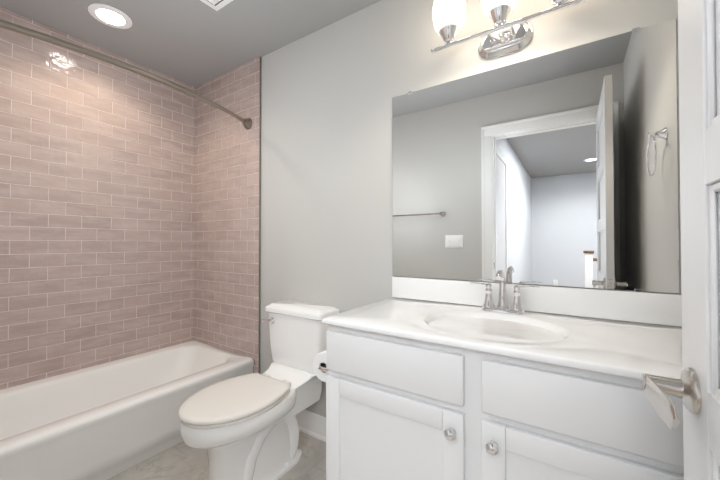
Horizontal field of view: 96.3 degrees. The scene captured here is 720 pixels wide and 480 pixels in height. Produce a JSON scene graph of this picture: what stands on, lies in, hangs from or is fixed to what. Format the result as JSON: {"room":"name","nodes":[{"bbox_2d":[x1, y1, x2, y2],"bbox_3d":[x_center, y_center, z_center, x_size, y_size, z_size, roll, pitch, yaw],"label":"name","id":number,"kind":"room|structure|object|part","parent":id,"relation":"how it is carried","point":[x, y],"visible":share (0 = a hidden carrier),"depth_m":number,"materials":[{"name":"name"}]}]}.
{"room":"bathroom","nodes":[
{"label":"bathroom","id":0,"kind":"room"},
{"bbox_2d":[0,0,380,86],"bbox_3d":[-0.565,-1.294,1.191,3.050,0.100,1.744,0,-1,33],"label":"ceiling","id":1,"kind":"structure","parent":0,"point":[195,43],"depth_m":1.88,"materials":[{"name":"grey paint"}]},
{"bbox_2d":[88,3,131,28],"bbox_3d":[-1.383,-1.232,1.789,0.196,0.007,0.196,0,-1,33],"label":"recessed light","id":2,"kind":"object","parent":1,"relation":"in","point":[109,16],"visible":1,"depth_m":1.78,"materials":[{"name":"white plastic"}]},
{"bbox_2d":[200,0,232,10],"bbox_3d":[-0.722,-1.231,1.505,0.330,0.016,0.330,0,-1,33],"label":"ceiling vent","id":3,"kind":"object","parent":1,"relation":"in","point":[216,5],"visible":0.97,"depth_m":1.67,"materials":[{"name":"white"}]},
{"bbox_2d":[107,431,325,479],"bbox_3d":[-0.565,1.191,1.159,3.050,0.120,1.744,0,-1,33],"label":"floor","id":4,"kind":"structure","parent":0,"point":[181,461],"depth_m":1.62,"materials":[{"name":"tile"}]},
{"bbox_2d":[0,341,253,479],"bbox_3d":[-1.406,0.968,1.775,0.741,0.342,1.414,0,-1,33],"label":"bathtub","id":5,"kind":"object","parent":4,"relation":"on","point":[105,421],"visible":0.85,"depth_m":1.68,"materials":[{"name":"white ceramic"}]},
{"bbox_2d":[178,300,339,479],"bbox_3d":[-0.488,0.753,1.582,0.426,0.768,0.754,0,-1,33],"label":"toilet","id":6,"kind":"object","parent":4,"relation":"on","point":[244,427],"visible":0.96,"depth_m":1.51,"materials":[{"name":"white ceramic"}]},
{"bbox_2d":[322,276,683,479],"bbox_3d":[0.448,0.654,1.075,1.049,0.951,0.578,0,-1,33],"label":"bathroom vanity","id":7,"kind":"object","parent":4,"relation":"on","point":[433,379],"visible":0.96,"depth_m":0.92,"materials":[{"name":"white paint"}]},
{"bbox_2d":[313,350,327,381],"bbox_3d":[-0.107,0.494,1.283,0.119,0.112,0.168,0,-1,33],"label":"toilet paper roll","id":8,"kind":"object","parent":7,"relation":"attached to","point":[319,368],"visible":0.19,"depth_m":1.25,"materials":[{"name":"white paper"}]},
{"bbox_2d":[470,270,537,314],"bbox_3d":[0.539,0.199,1.231,0.245,0.165,0.116,0,-1,33],"label":"faucet","id":9,"kind":"object","parent":7,"relation":"on","point":[516,307],"visible":1,"depth_m":1.24,"materials":[{"name":"silver metal"}]},
{"bbox_2d":[260,0,681,416],"bbox_3d":[-0.114,-0.038,1.862,3.050,2.395,0.100,0,-1,33],"label":"wall","id":10,"kind":"structure","parent":0,"point":[329,92],"depth_m":1.76,"materials":[{"name":"grey paint"}]},
{"bbox_2d":[194,57,259,372],"bbox_3d":[-0.999,-0.031,2.377,0.780,2.395,0.012,0,-1,33],"label":"wall tile","id":11,"kind":"structure","parent":10,"relation":"attached to","point":[226,273],"depth_m":2.35,"materials":[{"name":"pink tile"}]},
{"bbox_2d":[258,57,260,372],"bbox_3d":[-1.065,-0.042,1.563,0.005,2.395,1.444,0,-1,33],"label":"trim","id":12,"kind":"structure","parent":11,"relation":"attached to","point":[259,216],"depth_m":2.16,"materials":[{"name":"silver metal"}]},
{"bbox_2d":[296,409,325,441],"bbox_3d":[-0.262,1.080,1.870,0.983,0.120,0.026,0,-1,33],"label":"baseboard","id":13,"kind":"structure","parent":10,"relation":"attached to","point":[311,424],"depth_m":1.88,"materials":[{"name":"white paint"}]},
{"bbox_2d":[431,0,584,59],"bbox_3d":[0.552,-0.893,1.273,0.554,0.261,0.168,0,-1,33],"label":"sconce","id":14,"kind":"object","parent":10,"relation":"attached to","point":[501,38],"visible":1,"depth_m":1.31,"materials":[{"name":"silver metal"}]},
{"bbox_3d":[0.545,-0.954,1.259,0.535,0.141,0.135,0,-1,33],"label":"lamp shade","id":15,"kind":"part","parent":14,"relation":"part of","materials":[{"name":"white glass"}]},
{"bbox_2d":[392,19,678,292],"bbox_3d":[0.597,-0.269,1.330,1.036,0.904,0.009,0,-1,33],"label":"mirror","id":16,"kind":"object","parent":10,"relation":"attached to","point":[559,168],"visible":0.98,"depth_m":1.24,"materials":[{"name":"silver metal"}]},
{"bbox_3d":[-1.803,-0.036,1.977,0.100,2.395,1.564,0,-1,33],"label":"wall","id":17,"kind":"structure","parent":0,"visible":0},
{"bbox_2d":[0,7,194,389],"bbox_3d":[-1.723,-0.036,1.997,0.012,2.395,1.444,0,-1,33],"label":"tile","id":18,"kind":"structure","parent":17,"relation":"attached to","point":[97,192],"depth_m":2.02,"materials":[{"name":"pink tile"}]},
{"bbox_3d":[-0.186,0.064,0.048,0.916,2.105,0.166,0,-1,33],"label":"door frame","id":19,"kind":"structure","parent":0,"visible":0},
{"bbox_2d":[641,0,719,479],"bbox_3d":[0.343,0.120,0.216,0.151,2.014,0.747,0,-1,33],"label":"door","id":20,"kind":"structure","parent":19,"relation":"attached to","point":[695,387],"depth_m":0.45,"materials":[{"name":"white paint"}]},
{"bbox_3d":[-1.786,-0.046,1.181,0.780,2.395,0.012,0,-1,33],"label":"wall tile","id":21,"kind":"structure","parent":0,"visible":0},
{"bbox_2d":[0,19,251,128],"bbox_3d":[-1.116,-0.806,1.607,0.182,0.080,1.440,0,-1,33],"label":"shower rod","id":22,"kind":"object","parent":21,"relation":"attached to","point":[247,123],"visible":1,"depth_m":1.45,"materials":[{"name":"silver metal"}]}
]}

